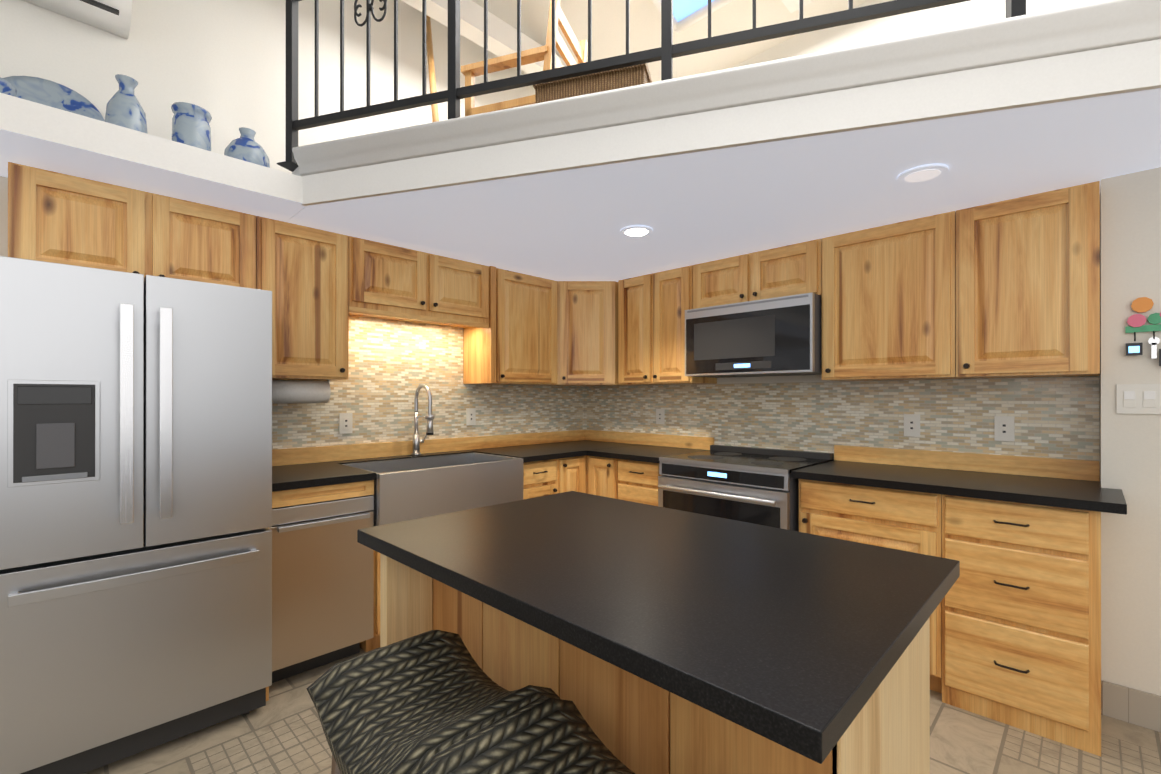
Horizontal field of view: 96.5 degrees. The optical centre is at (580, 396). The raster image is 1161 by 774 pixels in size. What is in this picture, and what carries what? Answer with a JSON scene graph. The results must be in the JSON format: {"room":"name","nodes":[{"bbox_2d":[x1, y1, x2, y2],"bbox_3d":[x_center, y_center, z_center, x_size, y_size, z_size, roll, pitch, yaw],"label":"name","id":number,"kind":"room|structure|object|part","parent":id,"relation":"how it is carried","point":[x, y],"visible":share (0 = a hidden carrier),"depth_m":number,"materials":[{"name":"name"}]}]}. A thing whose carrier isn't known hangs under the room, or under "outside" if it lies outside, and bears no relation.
{"room":"kitchen","nodes":[
{"label":"kitchen","id":0,"kind":"room"},
{"bbox_2d":[0,0,584,386],"bbox_3d":[-2.422,-1.521,2.073,0.150,5.600,7.150,0,0,45],"label":"wall","id":1,"kind":"structure","parent":0,"point":[222,63],"depth_m":2.65,"materials":[{"name":"paint"}]},
{"bbox_2d":[23,0,131,38],"bbox_3d":[-2.277,-1.762,1.952,0.220,0.298,0.880,0,0,45],"label":"mini-split unit","id":2,"kind":"object","parent":1,"relation":"attached to","point":[112,16],"visible":1,"depth_m":2.19,"materials":[{"name":"white plastic"}]},
{"bbox_2d":[8,162,255,288],"bbox_3d":[-1.892,-0.650,2.247,0.353,0.400,0.784,0,0,45],"label":"upper cabinet","id":3,"kind":"object","parent":1,"relation":"attached to","point":[57,217],"visible":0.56,"depth_m":2.09,"materials":[{"name":"brown wood"}]},
{"bbox_2d":[0,93,305,221],"bbox_3d":[-3.063,-0.942,0.925,0.544,0.120,4.616,0,0,45],"label":"ledge","id":4,"kind":"object","parent":1,"relation":"attached to","point":[40,136],"visible":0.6,"depth_m":2.01,"materials":[{"name":"paint"}]},
{"bbox_2d":[0,77,16,96],"bbox_3d":[-2.137,-1.061,1.827,0.206,0.118,0.206,0,0,45],"label":"bowl","id":5,"kind":"object","parent":4,"relation":"on","point":[7,87],"visible":0.42,"depth_m":1.84,"materials":[{"name":"white ceramic"}]},
{"bbox_2d":[3,76,104,121],"bbox_3d":[-2.169,-1.161,2.118,0.133,0.318,0.340,0,0,45],"label":"plate","id":6,"kind":"object","parent":4,"relation":"on","point":[47,93],"visible":0.25,"depth_m":2.16,"materials":[{"name":"white ceramic"}]},
{"bbox_2d":[105,74,147,133],"bbox_3d":[-1.853,-1.148,2.115,0.132,0.292,0.132,0,0,45],"label":"vase","id":7,"kind":"object","parent":4,"relation":"on","point":[124,108],"visible":0.73,"depth_m":2.08,"materials":[{"name":"white ceramic"}]},
{"bbox_2d":[171,102,211,150],"bbox_3d":[-1.702,-1.127,2.268,0.144,0.250,0.144,0,0,45],"label":"crock","id":8,"kind":"object","parent":4,"relation":"on","point":[190,124],"visible":0.73,"depth_m":2.21,"materials":[{"name":"white ceramic"}]},
{"bbox_2d":[224,127,269,167],"bbox_3d":[-1.554,-1.121,2.418,0.184,0.240,0.184,0,0,45],"label":"jug","id":9,"kind":"object","parent":4,"relation":"on","point":[245,146],"visible":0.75,"depth_m":2.36,"materials":[{"name":"white ceramic"}]},
{"bbox_2d":[256,216,348,380],"bbox_3d":[-1.466,-0.470,2.679,0.353,0.760,0.422,0,0,45],"label":"upper cabinet","id":10,"kind":"object","parent":1,"relation":"attached to","point":[302,273],"visible":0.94,"depth_m":2.57,"materials":[{"name":"brown wood"}]},
{"bbox_2d":[272,380,330,403],"bbox_3d":[-1.457,-0.026,2.672,0.120,0.123,0.304,0,0,45],"label":"paper towel","id":11,"kind":"object","parent":10,"relation":"hanging from","point":[296,391],"visible":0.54,"depth_m":2.64,"materials":[{"name":"white paper"}]},
{"bbox_2d":[339,413,352,433],"bbox_3d":[-1.364,0.155,3.013,0.010,0.118,0.074,0,0,45],"label":"electrical outlet","id":12,"kind":"object","parent":1,"relation":"attached to","point":[345,422],"visible":1,"depth_m":3.01,"materials":[{"name":"white plastic"}]},
{"bbox_2d":[349,236,488,327],"bbox_3d":[-1.003,-0.648,3.149,0.353,0.403,0.892,0,0,45],"label":"upper cabinet","id":13,"kind":"object","parent":1,"relation":"attached to","point":[390,282],"visible":0.98,"depth_m":3.00,"materials":[{"name":"brown wood"}]},
{"bbox_2d":[272,316,584,448],"bbox_3d":[-0.861,-0.052,3.538,0.008,0.843,2.562,0,0,45],"label":"backsplash","id":14,"kind":"structure","parent":1,"relation":"attached to","point":[393,365],"depth_m":3.31,"materials":[{"name":"tile"}]},
{"bbox_2d":[272,430,584,465],"bbox_3d":[-0.853,0.325,3.523,0.020,0.087,2.552,0,0,45],"label":"trim","id":15,"kind":"structure","parent":1,"relation":"attached to","point":[290,456],"depth_m":3.26,"materials":[{"name":"brown wood"}]},
{"bbox_2d":[466,408,475,424],"bbox_3d":[-0.764,0.141,3.622,0.010,0.118,0.074,0,0,45],"label":"electrical outlet","id":16,"kind":"object","parent":1,"relation":"attached to","point":[470,416],"visible":1,"depth_m":3.62,"materials":[{"name":"white plastic"}]},
{"bbox_2d":[463,266,556,384],"bbox_3d":[-0.477,-0.469,3.682,0.353,0.760,0.600,0,0,45],"label":"upper cabinet","id":17,"kind":"object","parent":1,"relation":"attached to","point":[515,343],"visible":1,"depth_m":3.53,"materials":[{"name":"brown wood"}]},
{"bbox_2d":[542,281,629,385],"bbox_3d":[0.037,-0.468,4.023,0.607,0.760,0.611,0,0,45],"label":"upper cabinet","id":18,"kind":"object","parent":1,"relation":"attached to","point":[587,333],"visible":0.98,"depth_m":3.79,"materials":[{"name":"brown wood"}]},
{"bbox_2d":[401,0,811,73],"bbox_3d":[0.248,-2.458,2.005,3.170,0.375,3.200,0,0,45],"label":"skylight","id":19,"kind":"object","parent":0,"point":[502,37],"visible":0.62,"depth_m":3.20,"materials":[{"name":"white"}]},
{"bbox_2d":[83,647,1160,773],"bbox_3d":[-0.855,1.307,0.525,9.750,0.060,7.150,0,0,45],"label":"floor","id":20,"kind":"structure","parent":0,"point":[281,732],"depth_m":1.89,"materials":[{"name":"tile"}]},
{"bbox_2d":[0,256,271,773],"bbox_3d":[-1.745,0.426,2.026,0.807,1.702,0.780,0,0,45],"label":"fridge","id":21,"kind":"object","parent":20,"relation":"on","point":[135,513],"visible":1,"depth_m":1.75,"materials":[{"name":"grey metal"}]},
{"bbox_2d":[266,528,268,700],"bbox_3d":[-1.545,0.842,2.398,0.632,0.875,0.020,0,0,45],"label":"panel","id":22,"kind":"object","parent":20,"relation":"on","point":[267,693],"visible":0.07,"depth_m":2.18,"materials":[{"name":"brown wood"}]},
{"bbox_2d":[269,480,373,682],"bbox_3d":[-1.372,0.842,2.565,0.645,0.875,0.455,0,0,45],"label":"dishwasher","id":23,"kind":"object","parent":20,"relation":"on","point":[322,583],"depth_m":2.35,"materials":[{"name":"grey metal"}]},
{"bbox_3d":[-1.383,0.441,2.577,0.612,0.072,0.455,0,0,45],"label":"base cabinet board slot","id":24,"kind":"part","parent":23,"relation":"part of","materials":[{"name":"brown wood"}]},
{"bbox_2d":[360,550,379,651],"bbox_3d":[-0.899,0.961,3.053,0.633,0.640,0.899,0,0,45],"label":"base cabinet","id":25,"kind":"object","parent":20,"relation":"on","point":[370,644],"visible":0.02,"depth_m":2.55,"materials":[{"name":"brown wood"}]},
{"bbox_2d":[306,630,560,773],"bbox_3d":[-0.282,0.901,0.979,0.372,0.755,0.320,0,0,45],"label":"stool","id":26,"kind":"object","parent":20,"relation":"on","point":[412,705],"visible":0.81,"depth_m":0.96,"materials":[{"name":"wicker"}]},
{"bbox_2d":[416,697,634,773],"bbox_3d":[-0.013,0.901,0.714,0.372,0.755,0.320,0,0,45],"label":"stool","id":27,"kind":"object","parent":20,"relation":"on","point":[542,735],"visible":1,"depth_m":0.82,"materials":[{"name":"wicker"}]},
{"bbox_2d":[523,459,556,499],"bbox_3d":[-0.463,0.844,3.488,0.644,0.875,0.327,0,0,45],"label":"base cabinet","id":28,"kind":"object","parent":20,"relation":"on","point":[539,478],"visible":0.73,"depth_m":3.29,"materials":[{"name":"brown wood"}]},
{"bbox_2d":[556,456,617,498],"bbox_3d":[0.040,0.844,3.837,0.871,0.875,0.871,0,0,45],"label":"base cabinet","id":29,"kind":"object","parent":20,"relation":"on","point":[595,475],"visible":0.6,"depth_m":3.50,"materials":[{"name":"brown wood"}]},
{"bbox_2d":[272,440,640,491],"bbox_3d":[-0.637,0.386,3.318,0.639,0.035,2.562,0,0,45],"label":"countertop","id":30,"kind":"structure","parent":29,"relation":"on","point":[295,476],"depth_m":2.94,"materials":[{"name":"black stone"}]},
{"bbox_2d":[411,384,434,454],"bbox_3d":[-0.960,0.143,3.225,0.228,0.448,0.106,0,0,45],"label":"faucet","id":31,"kind":"object","parent":30,"relation":"on","point":[417,440],"visible":1,"depth_m":3.25,"materials":[{"name":"silver metal"}]},
{"bbox_2d":[342,452,522,525],"bbox_3d":[-0.842,0.506,2.998,0.522,0.266,0.893,0,0,45],"label":"farmhouse sink","id":32,"kind":"object","parent":30,"relation":"in","point":[406,489],"visible":0.85,"depth_m":2.82,"materials":[{"name":"silver metal"}]},
{"bbox_2d":[618,459,661,505],"bbox_3d":[0.559,0.844,3.485,0.355,0.875,0.644,0,0,45],"label":"base cabinet","id":33,"kind":"object","parent":20,"relation":"on","point":[637,481],"visible":0.27,"depth_m":3.27,"materials":[{"name":"brown wood"}]},
{"bbox_2d":[357,491,959,773],"bbox_3d":[0.112,0.817,1.258,1.200,0.922,0.810,0,0,45],"label":"kitchen island","id":34,"kind":"object","parent":20,"relation":"on","point":[648,639],"visible":0.92,"depth_m":0.96,"materials":[{"name":"black stone"}]},
{"bbox_2d":[658,445,833,531],"bbox_3d":[0.947,0.804,3.030,0.776,0.952,0.703,0,0,45],"label":"range","id":35,"kind":"object","parent":20,"relation":"on","point":[759,486],"visible":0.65,"depth_m":2.82,"materials":[{"name":"grey metal"}]},
{"bbox_2d":[799,479,941,692],"bbox_3d":[1.488,0.842,2.570,0.593,0.875,0.644,0,0,45],"label":"base cabinet","id":36,"kind":"object","parent":20,"relation":"on","point":[908,521],"visible":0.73,"depth_m":2.31,"materials":[{"name":"brown wood"}]},
{"bbox_2d":[587,445,1126,514],"bbox_3d":[1.174,0.386,2.883,2.548,0.035,0.638,0,0,45],"label":"countertop","id":37,"kind":"structure","parent":36,"relation":"on","point":[1071,493],"depth_m":2.27,"materials":[{"name":"black stone"}]},
{"bbox_2d":[942,495,1100,755],"bbox_3d":[1.868,0.842,2.195,0.471,0.875,0.644,0,0,45],"label":"base cabinet","id":38,"kind":"object","parent":20,"relation":"on","point":[1021,624],"visible":0.94,"depth_m":1.97,"materials":[{"name":"brown wood"}]},
{"bbox_2d":[471,0,867,87],"bbox_3d":[0.422,-3.298,-0.026,7.150,2.250,6.150,0,0,45],"label":"ceiling","id":39,"kind":"structure","parent":0,"point":[609,28],"depth_m":3.38,"materials":[{"name":"paint"}]},
{"bbox_2d":[286,88,1160,281],"bbox_3d":[1.039,-0.991,1.797,5.162,0.220,2.383,0,0,45],"label":"ceiling","id":40,"kind":"structure","parent":0,"point":[694,208],"depth_m":2.25,"materials":[{"name":"paint"}]},
{"bbox_2d":[426,15,438,121],"bbox_3d":[-0.903,-1.914,3.182,0.068,1.627,0.464,0,0,-31],"label":"pole","id":41,"kind":"object","parent":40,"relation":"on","point":[432,83],"visible":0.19,"depth_m":3.20,"materials":[{"name":"brown wood"}]},
{"bbox_2d":[461,0,587,115],"bbox_3d":[-0.282,-1.531,2.760,0.531,0.860,0.460,0,0,20],"label":"chair","id":42,"kind":"object","parent":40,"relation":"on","point":[470,72],"visible":0.27,"depth_m":2.58,"materials":[{"name":"brown wood"}]},
{"bbox_2d":[533,63,651,103],"bbox_3d":[0.074,-1.214,2.252,0.554,0.225,0.316,0,0,17],"label":"basket","id":43,"kind":"object","parent":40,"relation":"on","point":[634,75],"visible":0.06,"depth_m":2.10,"materials":[{"name":"wicker"}]},
{"bbox_2d":[620,225,651,236],"bbox_3d":[0.296,-0.873,2.742,0.170,0.010,0.170,0,0,45],"label":"recessed light","id":44,"kind":"object","parent":40,"relation":"attached to","point":[635,231],"visible":0.98,"depth_m":2.73,"materials":[{"name":"paint"}]},
{"bbox_2d":[277,0,1025,171],"bbox_3d":[0.961,-1.522,1.754,5.000,0.839,0.090,0,0,17],"label":"loft railing","id":45,"kind":"object","parent":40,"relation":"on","point":[666,52],"visible":0.9,"depth_m":2.15,"materials":[{"name":"black metal"}]},
{"bbox_2d":[292,0,1160,205],"bbox_3d":[1.356,-0.995,1.529,5.517,0.236,0.070,0,0,17],"label":"beam","id":46,"kind":"structure","parent":40,"relation":"attached to","point":[1098,49],"depth_m":1.75,"materials":[{"name":"white paint"}]},
{"bbox_2d":[897,164,948,184],"bbox_3d":[1.347,-0.874,2.043,0.170,0.010,0.170,0,0,45],"label":"recessed light","id":47,"kind":"object","parent":40,"relation":"attached to","point":[923,174],"visible":0.96,"depth_m":2.03,"materials":[{"name":"paint"}]},
{"bbox_2d":[585,0,1103,481],"bbox_3d":[2.581,-1.521,2.056,7.000,5.600,0.150,0,0,45],"label":"wall","id":48,"kind":"structure","parent":0,"point":[971,12],"depth_m":2.85,"materials":[{"name":"paint"}]},
{"bbox_2d":[656,409,664,423],"bbox_3d":[0.597,0.148,3.881,0.074,0.118,0.010,0,0,45],"label":"electrical outlet","id":49,"kind":"object","parent":48,"relation":"attached to","point":[660,416],"visible":1,"depth_m":3.87,"materials":[{"name":"white plastic"}]},
{"bbox_2d":[618,265,716,384],"bbox_3d":[0.592,-0.469,3.658,0.625,0.760,0.353,0,0,45],"label":"upper cabinet","id":50,"kind":"object","parent":48,"relation":"attached to","point":[652,307],"visible":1,"depth_m":3.53,"materials":[{"name":"brown wood"}]},
{"bbox_2d":[693,239,821,308],"bbox_3d":[1.100,-0.699,3.157,0.797,0.300,0.353,0,0,45],"label":"upper cabinet","id":51,"kind":"object","parent":48,"relation":"attached to","point":[792,269],"visible":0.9,"depth_m":3.01,"materials":[{"name":"brown wood"}]},
{"bbox_2d":[685,293,821,377],"bbox_3d":[1.077,-0.337,3.133,0.784,0.416,0.414,0,0,45],"label":"microwave","id":52,"kind":"object","parent":51,"relation":"attached to","point":[779,336],"visible":0.96,"depth_m":2.93,"materials":[{"name":"grey metal"}]},
{"bbox_2d":[585,376,1098,460],"bbox_3d":[1.149,0.141,3.350,3.117,0.456,0.008,0,0,45],"label":"backsplash","id":53,"kind":"structure","parent":48,"relation":"attached to","point":[1056,417],"depth_m":2.89,"materials":[{"name":"tile"}]},
{"bbox_2d":[585,430,1099,480],"bbox_3d":[1.146,0.324,3.330,3.094,0.087,0.020,0,0,45],"label":"trim","id":54,"kind":"structure","parent":48,"relation":"attached to","point":[1087,470],"depth_m":2.66,"materials":[{"name":"brown wood"}]},
{"bbox_2d":[822,211,965,380],"bbox_3d":[1.595,-0.470,2.669,0.587,0.760,0.353,0,0,45],"label":"upper cabinet","id":55,"kind":"object","parent":48,"relation":"attached to","point":[889,302],"visible":1,"depth_m":2.54,"materials":[{"name":"brown wood"}]},
{"bbox_2d":[904,414,919,436],"bbox_3d":[1.753,0.152,2.741,0.074,0.118,0.010,0,0,45],"label":"electrical outlet","id":56,"kind":"object","parent":48,"relation":"attached to","point":[911,425],"visible":1,"depth_m":2.74,"materials":[{"name":"white plastic"}]},
{"bbox_2d":[994,416,1013,440],"bbox_3d":[2.024,0.153,2.474,0.074,0.118,0.010,0,0,45],"label":"electrical outlet","id":57,"kind":"object","parent":48,"relation":"attached to","point":[1003,428],"visible":1,"depth_m":2.47,"materials":[{"name":"white plastic"}]},
{"bbox_2d":[956,181,1099,378],"bbox_3d":[1.972,-0.470,2.298,0.465,0.760,0.353,0,0,45],"label":"upper cabinet","id":58,"kind":"object","parent":48,"relation":"attached to","point":[1027,286],"visible":1,"depth_m":2.17,"materials":[{"name":"brown wood"}]},
{"bbox_2d":[1100,167,1160,712],"bbox_3d":[3.562,0.199,0.819,3.868,2.158,0.228,0,0,45],"label":"wall","id":59,"kind":"structure","parent":0,"point":[1130,273],"depth_m":2.04,"materials":[{"name":"paint"}]},
{"bbox_2d":[1102,680,1160,732],"bbox_3d":[3.478,1.210,0.730,3.865,0.135,0.011,0,0,45],"label":"baseboard","id":60,"kind":"structure","parent":59,"relation":"attached to","point":[1132,706],"depth_m":2.03,"materials":[{"name":"tile"}]},
{"bbox_2d":[1116,384,1160,413],"bbox_3d":[2.173,0.009,2.019,0.117,0.115,0.010,0,0,45],"label":"switch plate","id":61,"kind":"object","parent":59,"relation":"attached to","point":[1138,398],"visible":1,"depth_m":2.02,"materials":[{"name":"white plastic"}]},
{"bbox_2d":[1125,297,1160,365],"bbox_3d":[2.222,-0.268,1.961,0.220,0.305,0.024,0,0,45],"label":"key rack","id":62,"kind":"object","parent":59,"relation":"attached to","point":[1136,322],"visible":0.96,"depth_m":2.00,"materials":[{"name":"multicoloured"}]}
]}

